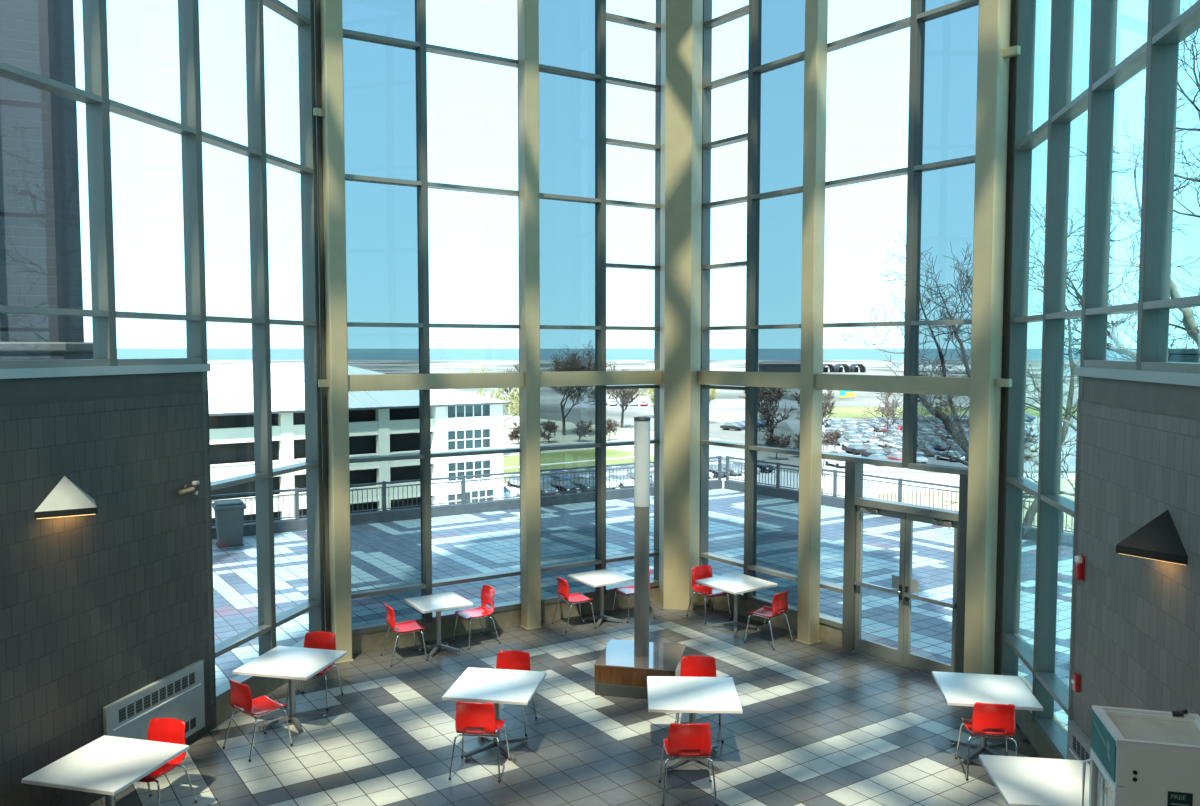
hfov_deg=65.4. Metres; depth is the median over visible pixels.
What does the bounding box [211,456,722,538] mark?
railing
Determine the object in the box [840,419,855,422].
car
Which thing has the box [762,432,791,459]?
bare shrub
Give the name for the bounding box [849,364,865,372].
shelter
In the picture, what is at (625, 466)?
car
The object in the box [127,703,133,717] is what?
vent
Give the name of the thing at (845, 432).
car
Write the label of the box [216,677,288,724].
baseboard
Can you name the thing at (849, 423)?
car
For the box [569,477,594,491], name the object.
car
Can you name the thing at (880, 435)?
car
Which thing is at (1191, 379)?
trim
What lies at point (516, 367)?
bare tree
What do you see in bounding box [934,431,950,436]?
car
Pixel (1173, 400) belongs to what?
trim
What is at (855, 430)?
car
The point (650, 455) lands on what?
path
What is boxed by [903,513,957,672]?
door
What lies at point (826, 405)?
bare tree
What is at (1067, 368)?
building
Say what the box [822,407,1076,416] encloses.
lawn
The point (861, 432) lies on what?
car
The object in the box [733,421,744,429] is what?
car
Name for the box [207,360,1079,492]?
ground
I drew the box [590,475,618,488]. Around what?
car
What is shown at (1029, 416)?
car
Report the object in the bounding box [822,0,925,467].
window
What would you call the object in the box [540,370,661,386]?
beam
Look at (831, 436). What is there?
bare shrub
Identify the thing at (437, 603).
cafe table
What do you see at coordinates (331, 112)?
column
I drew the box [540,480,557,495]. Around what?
car
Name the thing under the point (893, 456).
car
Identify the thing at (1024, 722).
baseboard
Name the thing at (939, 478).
road
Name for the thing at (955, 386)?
beam
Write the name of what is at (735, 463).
car
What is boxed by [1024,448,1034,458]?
car
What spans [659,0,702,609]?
column
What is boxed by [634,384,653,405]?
tree
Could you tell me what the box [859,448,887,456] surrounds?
car
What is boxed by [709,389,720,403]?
tree
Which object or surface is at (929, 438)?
car
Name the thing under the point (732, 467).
car
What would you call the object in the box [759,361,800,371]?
building
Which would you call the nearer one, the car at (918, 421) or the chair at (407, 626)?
the chair at (407, 626)
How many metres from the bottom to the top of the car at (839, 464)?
1.450 m
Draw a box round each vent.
[119,707,125,722]
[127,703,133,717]
[136,699,142,713]
[144,695,150,709]
[152,691,157,705]
[160,687,165,700]
[167,683,172,697]
[175,679,180,692]
[182,675,187,689]
[185,721,188,732]
[189,672,194,685]
[190,717,195,729]
[1073,735,1075,751]
[1077,740,1080,756]
[1081,745,1084,759]
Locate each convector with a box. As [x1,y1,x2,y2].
[103,660,204,739]
[1067,720,1091,764]
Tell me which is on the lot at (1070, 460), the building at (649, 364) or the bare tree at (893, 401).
the bare tree at (893, 401)
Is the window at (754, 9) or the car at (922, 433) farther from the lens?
the car at (922, 433)
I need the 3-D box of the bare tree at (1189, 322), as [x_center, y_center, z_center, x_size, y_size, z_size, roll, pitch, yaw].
[11.945,3.098,21.235,8.197,24.122,5.878,0,3,0]
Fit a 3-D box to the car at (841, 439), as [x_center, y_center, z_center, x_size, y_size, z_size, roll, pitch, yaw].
[40.205,6.367,159.229,1.800,1.450,4.470,-1,4,-20]
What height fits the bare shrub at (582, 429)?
4.219 m
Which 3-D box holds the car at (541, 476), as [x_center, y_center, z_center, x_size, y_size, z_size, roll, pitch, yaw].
[-7.112,9.128,111.971,1.800,1.450,4.470,-2,4,-36]
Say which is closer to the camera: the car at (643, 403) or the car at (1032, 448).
the car at (1032, 448)
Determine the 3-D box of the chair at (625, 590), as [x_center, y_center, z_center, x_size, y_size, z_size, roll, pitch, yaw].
[0.548,3.105,15.317,0.536,0.814,0.542,-2,4,-28]
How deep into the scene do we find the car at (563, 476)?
112.98 m
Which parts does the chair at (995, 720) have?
leg, leg, seat, seat frame, backrest, leg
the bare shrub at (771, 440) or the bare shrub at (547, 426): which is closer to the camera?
the bare shrub at (771, 440)
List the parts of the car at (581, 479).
cabin glass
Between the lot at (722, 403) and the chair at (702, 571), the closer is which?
the chair at (702, 571)
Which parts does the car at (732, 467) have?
cabin glass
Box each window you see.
[0,62,109,368]
[82,0,201,365]
[178,0,271,704]
[245,0,324,655]
[314,0,432,634]
[426,0,520,621]
[539,0,605,604]
[606,0,660,593]
[699,0,761,599]
[748,51,804,615]
[819,580,842,646]
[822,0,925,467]
[908,0,1010,474]
[999,0,1073,721]
[1034,0,1117,758]
[1084,0,1180,369]
[1141,0,1199,373]
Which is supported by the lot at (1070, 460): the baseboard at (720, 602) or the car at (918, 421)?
the car at (918, 421)
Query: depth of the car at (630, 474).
112.35 m
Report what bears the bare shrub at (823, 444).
on the ground at (550, 407)
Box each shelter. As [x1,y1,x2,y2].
[823,364,834,372]
[834,364,849,372]
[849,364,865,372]
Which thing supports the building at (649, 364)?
on the ground at (550, 407)
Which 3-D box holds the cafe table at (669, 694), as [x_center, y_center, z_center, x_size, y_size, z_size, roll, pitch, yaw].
[0.985,3.453,9.978,0.954,0.742,0.954,0,3,2]
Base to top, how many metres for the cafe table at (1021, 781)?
0.742 m
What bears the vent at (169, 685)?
attached to the convector at (179, 695)
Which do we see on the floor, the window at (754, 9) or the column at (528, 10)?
the column at (528, 10)
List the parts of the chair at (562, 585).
leg, backrest, leg, seat frame, seat, leg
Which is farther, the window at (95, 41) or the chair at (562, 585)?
the chair at (562, 585)
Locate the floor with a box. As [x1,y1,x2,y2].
[89,488,1072,805]
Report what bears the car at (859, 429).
on the lot at (1070, 460)
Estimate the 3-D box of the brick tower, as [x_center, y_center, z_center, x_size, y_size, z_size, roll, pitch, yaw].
[-11.080,-3.975,15.235,5.000,15.000,4.020,-2,4,-29]
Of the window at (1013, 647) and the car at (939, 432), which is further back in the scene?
the car at (939, 432)
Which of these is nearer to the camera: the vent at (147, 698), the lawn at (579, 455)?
the vent at (147, 698)
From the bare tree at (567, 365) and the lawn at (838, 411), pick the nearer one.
the bare tree at (567, 365)
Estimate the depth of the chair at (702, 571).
15.35 m
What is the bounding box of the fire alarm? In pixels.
[1074,554,1084,580]
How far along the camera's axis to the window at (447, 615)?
14.29 m
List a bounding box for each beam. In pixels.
[348,372,524,391]
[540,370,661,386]
[697,370,799,388]
[815,374,969,395]
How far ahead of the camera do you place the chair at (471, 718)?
9.52 m
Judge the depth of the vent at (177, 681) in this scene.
10.15 m
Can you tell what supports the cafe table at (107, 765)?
on the floor
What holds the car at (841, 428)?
on the lot at (1070, 460)
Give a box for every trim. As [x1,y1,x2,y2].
[0,364,210,378]
[0,372,202,406]
[994,0,1015,674]
[1074,367,1199,385]
[1077,376,1199,420]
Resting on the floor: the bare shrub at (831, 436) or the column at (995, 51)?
the column at (995, 51)
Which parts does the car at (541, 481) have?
cabin glass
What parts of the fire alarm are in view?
plate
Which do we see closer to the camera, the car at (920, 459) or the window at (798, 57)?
the window at (798, 57)
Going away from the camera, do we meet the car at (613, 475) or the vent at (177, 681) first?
the vent at (177, 681)
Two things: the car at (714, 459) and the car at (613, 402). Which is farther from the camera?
the car at (613, 402)
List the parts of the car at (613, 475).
cabin glass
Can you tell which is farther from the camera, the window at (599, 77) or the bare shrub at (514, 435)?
the bare shrub at (514, 435)
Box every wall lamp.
[34,476,96,518]
[1116,510,1187,564]
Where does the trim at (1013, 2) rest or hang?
on the floor
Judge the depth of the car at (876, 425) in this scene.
183.57 m
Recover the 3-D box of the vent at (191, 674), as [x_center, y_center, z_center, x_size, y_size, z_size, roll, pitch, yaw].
[-4.532,3.065,10.374,0.002,0.130,0.092,1,3,14]
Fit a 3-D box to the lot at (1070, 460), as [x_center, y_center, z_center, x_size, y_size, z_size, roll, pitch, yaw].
[71.000,6.701,168.678,82.000,0.300,88.000,0,3,0]
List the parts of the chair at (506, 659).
backrest, leg, leg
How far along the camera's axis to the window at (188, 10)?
10.50 m
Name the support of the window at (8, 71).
in the wall at (97, 609)
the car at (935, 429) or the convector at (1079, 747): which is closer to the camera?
the convector at (1079, 747)
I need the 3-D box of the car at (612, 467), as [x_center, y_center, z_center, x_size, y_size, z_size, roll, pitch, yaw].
[1.787,8.751,118.425,1.800,1.450,4.470,-3,4,-39]
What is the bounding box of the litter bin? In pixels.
[211,499,246,547]
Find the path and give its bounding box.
[503,455,653,468]
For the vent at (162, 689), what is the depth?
9.92 m
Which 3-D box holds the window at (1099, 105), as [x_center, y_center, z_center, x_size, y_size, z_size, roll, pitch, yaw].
[4.756,-2.486,9.270,0.200,12.118,1.250,1,3,10]
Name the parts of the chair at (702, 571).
leg, backrest, seat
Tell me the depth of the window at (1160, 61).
7.40 m
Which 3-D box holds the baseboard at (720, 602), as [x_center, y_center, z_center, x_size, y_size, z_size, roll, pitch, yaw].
[2.445,3.483,15.478,0.280,0.540,2.843,-3,4,-37]
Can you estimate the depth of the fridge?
5.99 m
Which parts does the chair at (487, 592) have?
leg, leg, seat, backrest, leg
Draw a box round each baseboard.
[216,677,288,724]
[352,586,658,653]
[699,594,796,632]
[1015,676,1067,758]
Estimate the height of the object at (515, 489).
0.300 m
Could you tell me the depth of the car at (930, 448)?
141.58 m
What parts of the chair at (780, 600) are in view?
leg, seat, seat frame, leg, backrest, leg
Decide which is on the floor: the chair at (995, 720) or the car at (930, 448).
the chair at (995, 720)
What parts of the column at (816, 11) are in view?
plate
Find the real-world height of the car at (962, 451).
1.450 m
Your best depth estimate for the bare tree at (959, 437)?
33.28 m
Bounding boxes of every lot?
[564,399,799,407]
[785,421,1076,471]
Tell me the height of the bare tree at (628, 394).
14.041 m
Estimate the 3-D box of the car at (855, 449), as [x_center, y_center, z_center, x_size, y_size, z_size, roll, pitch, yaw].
[39.604,7.166,145.552,1.800,1.450,4.470,-1,4,-17]
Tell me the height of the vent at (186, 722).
0.110 m
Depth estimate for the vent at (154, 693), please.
9.81 m
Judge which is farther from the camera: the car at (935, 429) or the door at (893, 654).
the car at (935, 429)
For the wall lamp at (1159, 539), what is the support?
attached to the wall at (1136, 630)
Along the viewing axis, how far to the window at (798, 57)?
14.61 m
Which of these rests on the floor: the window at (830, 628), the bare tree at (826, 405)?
the window at (830, 628)
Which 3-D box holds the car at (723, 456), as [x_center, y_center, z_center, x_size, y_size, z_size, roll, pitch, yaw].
[17.361,8.091,129.721,1.800,1.450,4.470,-3,4,-38]
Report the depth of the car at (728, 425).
186.96 m
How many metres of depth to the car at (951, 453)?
135.14 m
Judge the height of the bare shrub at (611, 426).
4.213 m
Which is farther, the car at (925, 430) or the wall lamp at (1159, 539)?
the car at (925, 430)
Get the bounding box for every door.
[854,505,905,663]
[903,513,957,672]
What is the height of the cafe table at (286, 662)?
0.742 m
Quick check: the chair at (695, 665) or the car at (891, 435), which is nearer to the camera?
the chair at (695, 665)
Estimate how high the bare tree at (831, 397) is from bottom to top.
9.017 m
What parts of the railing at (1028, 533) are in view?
post, picket panel, post, picket panel, post, picket panel, rail, post, picket panel, picket panel, post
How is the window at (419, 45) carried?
on the baseboard at (371, 641)
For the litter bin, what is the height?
0.980 m
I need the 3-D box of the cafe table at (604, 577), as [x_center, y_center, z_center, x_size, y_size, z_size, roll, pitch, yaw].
[0.030,3.158,15.030,0.804,0.742,0.804,-2,4,-33]
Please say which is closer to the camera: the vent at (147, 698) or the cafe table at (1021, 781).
the cafe table at (1021, 781)
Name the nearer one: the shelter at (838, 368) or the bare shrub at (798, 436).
the bare shrub at (798, 436)
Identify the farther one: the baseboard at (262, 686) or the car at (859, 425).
the car at (859, 425)
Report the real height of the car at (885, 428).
1.450 m
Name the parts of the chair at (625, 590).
seat, leg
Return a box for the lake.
[117,349,1168,359]
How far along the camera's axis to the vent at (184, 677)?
10.26 m
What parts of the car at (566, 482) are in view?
cabin glass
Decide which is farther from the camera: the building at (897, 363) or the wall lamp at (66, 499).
the building at (897, 363)
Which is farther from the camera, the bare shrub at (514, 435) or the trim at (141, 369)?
the bare shrub at (514, 435)
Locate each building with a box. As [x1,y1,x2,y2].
[646,360,653,368]
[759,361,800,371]
[891,361,970,370]
[1063,362,1079,375]
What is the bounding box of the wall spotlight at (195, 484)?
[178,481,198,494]
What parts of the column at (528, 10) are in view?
plate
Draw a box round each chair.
[114,718,196,805]
[222,678,292,761]
[285,631,342,709]
[381,602,427,666]
[449,702,509,782]
[453,585,499,649]
[496,650,536,735]
[552,575,595,632]
[611,568,655,622]
[658,723,717,805]
[675,655,723,742]
[686,565,731,623]
[744,590,793,649]
[955,702,1017,780]
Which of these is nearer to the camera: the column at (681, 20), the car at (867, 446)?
the column at (681, 20)
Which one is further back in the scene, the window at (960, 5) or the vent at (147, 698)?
the window at (960, 5)
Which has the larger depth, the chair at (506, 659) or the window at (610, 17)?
the window at (610, 17)
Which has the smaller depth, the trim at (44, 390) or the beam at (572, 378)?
the trim at (44, 390)
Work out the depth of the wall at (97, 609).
9.01 m
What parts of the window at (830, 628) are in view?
panel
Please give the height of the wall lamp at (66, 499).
0.346 m
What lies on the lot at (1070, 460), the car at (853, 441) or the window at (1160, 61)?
the car at (853, 441)
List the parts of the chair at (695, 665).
backrest, leg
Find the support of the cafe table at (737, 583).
on the floor
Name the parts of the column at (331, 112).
plate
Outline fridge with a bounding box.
[1082,705,1199,805]
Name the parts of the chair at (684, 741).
leg, leg, seat, seat frame, backrest, leg, leg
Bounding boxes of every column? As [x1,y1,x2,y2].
[313,0,353,663]
[518,0,541,629]
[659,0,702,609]
[796,0,827,644]
[963,0,1020,674]
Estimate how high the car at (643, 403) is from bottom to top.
1.450 m
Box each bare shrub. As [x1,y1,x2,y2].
[504,420,518,443]
[540,420,559,442]
[571,419,594,441]
[606,419,620,440]
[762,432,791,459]
[793,432,823,449]
[821,444,826,493]
[822,428,844,449]
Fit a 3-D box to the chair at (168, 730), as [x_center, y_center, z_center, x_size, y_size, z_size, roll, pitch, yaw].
[-4.235,3.482,8.858,0.542,0.814,0.536,1,3,14]
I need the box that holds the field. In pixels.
[503,416,720,455]
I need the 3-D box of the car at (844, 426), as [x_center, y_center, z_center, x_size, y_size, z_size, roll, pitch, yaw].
[48.595,5.006,182.517,1.800,1.450,4.470,-1,4,-20]
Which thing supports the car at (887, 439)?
on the lot at (1070, 460)
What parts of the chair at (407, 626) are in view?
leg, backrest, leg, seat, leg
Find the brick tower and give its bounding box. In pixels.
[0,0,92,360]
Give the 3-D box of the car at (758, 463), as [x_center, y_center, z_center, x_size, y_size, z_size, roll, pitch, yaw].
[21.204,8.400,124.610,1.800,1.450,4.490,-2,4,-36]
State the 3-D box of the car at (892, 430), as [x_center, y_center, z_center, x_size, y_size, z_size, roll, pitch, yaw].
[53.995,5.677,171.037,1.800,1.450,4.470,-1,4,-18]
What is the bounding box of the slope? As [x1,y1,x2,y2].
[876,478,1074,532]
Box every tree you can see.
[471,365,518,428]
[500,362,541,410]
[545,340,612,434]
[606,361,639,427]
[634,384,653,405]
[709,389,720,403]
[737,370,796,433]
[790,390,835,424]
[823,390,834,401]
[839,229,1082,526]
[883,395,901,433]
[944,0,1199,529]
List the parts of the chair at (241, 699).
leg, backrest, leg, seat frame, seat, leg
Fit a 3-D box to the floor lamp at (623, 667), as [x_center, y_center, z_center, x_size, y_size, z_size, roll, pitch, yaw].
[0.545,1.936,12.164,1.040,3.515,1.040,1,3,12]
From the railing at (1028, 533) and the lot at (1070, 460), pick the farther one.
the lot at (1070, 460)
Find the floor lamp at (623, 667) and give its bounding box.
[594,417,685,698]
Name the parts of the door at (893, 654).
notice plate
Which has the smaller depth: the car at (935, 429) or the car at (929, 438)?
the car at (929, 438)
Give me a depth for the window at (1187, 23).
6.96 m
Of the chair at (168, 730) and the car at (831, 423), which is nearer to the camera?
the chair at (168, 730)
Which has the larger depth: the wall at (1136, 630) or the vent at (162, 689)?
the vent at (162, 689)
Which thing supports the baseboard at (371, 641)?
on the floor
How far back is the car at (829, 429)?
174.31 m
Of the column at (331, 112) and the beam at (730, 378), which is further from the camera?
the beam at (730, 378)
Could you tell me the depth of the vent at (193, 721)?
10.40 m
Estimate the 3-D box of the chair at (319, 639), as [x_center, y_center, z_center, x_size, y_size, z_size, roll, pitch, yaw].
[-3.558,3.320,11.633,0.542,0.814,0.536,0,3,5]
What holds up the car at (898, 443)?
on the lot at (1070, 460)
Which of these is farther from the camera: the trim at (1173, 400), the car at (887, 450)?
the car at (887, 450)
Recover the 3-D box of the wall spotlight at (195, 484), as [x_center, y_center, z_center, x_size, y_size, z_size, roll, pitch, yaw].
[-4.523,0.945,10.225,0.120,0.150,0.291,1,3,14]
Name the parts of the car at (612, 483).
cabin glass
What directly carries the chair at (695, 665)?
on the floor
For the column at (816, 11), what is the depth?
13.69 m
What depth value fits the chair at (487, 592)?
14.04 m
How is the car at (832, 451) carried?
on the lot at (1070, 460)
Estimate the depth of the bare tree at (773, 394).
148.66 m
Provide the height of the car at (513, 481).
1.450 m
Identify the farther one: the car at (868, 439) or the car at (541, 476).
the car at (868, 439)
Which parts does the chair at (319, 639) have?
leg, backrest, seat, leg, leg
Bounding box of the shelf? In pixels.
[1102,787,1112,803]
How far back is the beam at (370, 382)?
13.67 m
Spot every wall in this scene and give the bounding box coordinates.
[0,392,216,805]
[1067,401,1199,740]
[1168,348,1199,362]
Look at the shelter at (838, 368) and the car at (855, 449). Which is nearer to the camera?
the car at (855, 449)
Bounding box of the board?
[839,390,853,397]
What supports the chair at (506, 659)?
on the floor
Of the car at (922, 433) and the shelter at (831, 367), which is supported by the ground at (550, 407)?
the shelter at (831, 367)
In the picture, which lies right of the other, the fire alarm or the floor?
the fire alarm
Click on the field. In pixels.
(624, 434)
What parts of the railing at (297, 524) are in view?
picket panel, post, picket panel, post, picket panel, post, rail, picket panel, picket panel, picket panel, post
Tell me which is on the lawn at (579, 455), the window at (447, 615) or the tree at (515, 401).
the tree at (515, 401)
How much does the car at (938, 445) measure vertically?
1.450 m
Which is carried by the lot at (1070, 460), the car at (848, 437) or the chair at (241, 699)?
the car at (848, 437)
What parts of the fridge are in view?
handle, sign panel, door, panel, label plate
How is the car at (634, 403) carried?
on the lot at (722, 403)
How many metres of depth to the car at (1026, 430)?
172.18 m
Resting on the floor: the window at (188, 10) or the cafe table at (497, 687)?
the cafe table at (497, 687)
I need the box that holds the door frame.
[842,461,967,676]
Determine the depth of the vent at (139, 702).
9.59 m
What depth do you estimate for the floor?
11.79 m
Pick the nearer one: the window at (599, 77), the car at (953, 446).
the window at (599, 77)
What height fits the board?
3.900 m
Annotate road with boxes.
[825,473,1074,498]
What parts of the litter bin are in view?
lid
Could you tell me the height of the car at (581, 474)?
1.450 m
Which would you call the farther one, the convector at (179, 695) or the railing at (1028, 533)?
the railing at (1028, 533)
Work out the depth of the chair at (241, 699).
10.19 m
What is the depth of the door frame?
13.27 m
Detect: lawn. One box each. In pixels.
[503,449,653,482]
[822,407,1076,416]
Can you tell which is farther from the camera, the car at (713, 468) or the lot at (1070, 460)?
the lot at (1070, 460)
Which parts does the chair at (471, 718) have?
leg, leg, backrest, seat frame, seat, leg, leg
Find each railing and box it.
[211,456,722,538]
[724,456,1073,547]
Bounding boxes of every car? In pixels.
[503,486,515,498]
[506,474,519,488]
[540,472,552,482]
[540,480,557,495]
[548,470,571,479]
[549,478,577,493]
[567,469,588,477]
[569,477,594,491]
[585,468,608,476]
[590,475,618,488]
[606,466,626,473]
[608,473,633,487]
[609,400,617,405]
[620,465,633,471]
[626,471,653,483]
[630,401,637,405]
[640,401,647,405]
[709,456,717,464]
[709,464,729,477]
[715,455,736,462]
[717,462,743,475]
[720,422,743,430]
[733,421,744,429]
[734,461,760,472]
[757,460,775,472]
[824,422,841,427]
[824,425,843,430]
[824,428,842,433]
[824,437,846,445]
[824,459,844,467]
[825,419,841,424]
[829,450,847,454]
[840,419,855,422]
[840,439,862,446]
[841,444,866,454]
[842,422,857,426]
[842,424,854,428]
[842,431,860,436]
[843,428,859,433]
[844,435,863,442]
[855,424,873,430]
[856,427,874,433]
[857,431,876,436]
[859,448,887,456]
[860,435,877,442]
[862,443,881,449]
[868,454,887,465]
[869,424,884,431]
[873,438,895,446]
[876,434,894,439]
[881,426,900,432]
[882,447,901,454]
[883,429,901,434]
[886,453,901,460]
[890,433,901,438]
[892,442,901,449]
[916,452,927,462]
[917,419,930,423]
[917,429,933,432]
[917,441,935,449]
[919,446,939,456]
[920,432,937,437]
[924,436,941,442]
[929,441,949,450]
[931,428,946,431]
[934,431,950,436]
[934,451,964,461]
[946,444,961,451]
[959,450,967,460]
[1024,443,1038,451]
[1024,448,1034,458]
[1025,414,1034,420]
[1025,422,1034,429]
[1025,428,1038,435]
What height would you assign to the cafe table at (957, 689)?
0.742 m
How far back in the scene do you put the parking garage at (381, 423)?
89.49 m
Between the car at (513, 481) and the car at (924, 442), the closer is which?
the car at (513, 481)
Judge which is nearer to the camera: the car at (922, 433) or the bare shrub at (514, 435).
the bare shrub at (514, 435)
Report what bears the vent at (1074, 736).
attached to the convector at (1079, 747)
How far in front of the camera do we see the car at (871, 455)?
130.73 m
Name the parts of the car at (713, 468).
cabin glass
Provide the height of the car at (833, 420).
1.450 m
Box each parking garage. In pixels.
[208,363,511,525]
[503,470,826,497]
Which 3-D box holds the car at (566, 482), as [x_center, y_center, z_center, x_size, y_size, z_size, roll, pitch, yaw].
[-4.323,9.471,106.272,1.800,1.450,4.490,-2,4,-36]
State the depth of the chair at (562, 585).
14.69 m
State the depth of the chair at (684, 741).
9.00 m
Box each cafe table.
[21,735,188,805]
[232,646,346,733]
[404,592,472,657]
[442,667,545,761]
[568,568,633,627]
[647,676,742,771]
[696,572,777,635]
[932,671,1043,764]
[979,754,1089,805]
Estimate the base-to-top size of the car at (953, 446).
1.450 m
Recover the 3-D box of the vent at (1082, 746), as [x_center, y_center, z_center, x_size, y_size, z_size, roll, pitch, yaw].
[4.434,3.225,8.577,0.002,0.130,0.092,1,3,10]
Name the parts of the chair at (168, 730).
leg, seat, backrest, leg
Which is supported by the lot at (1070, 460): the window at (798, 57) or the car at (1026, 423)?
the car at (1026, 423)
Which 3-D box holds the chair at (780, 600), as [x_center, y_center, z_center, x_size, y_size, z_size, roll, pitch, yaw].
[2.535,3.182,13.996,0.536,0.814,0.542,3,5,43]

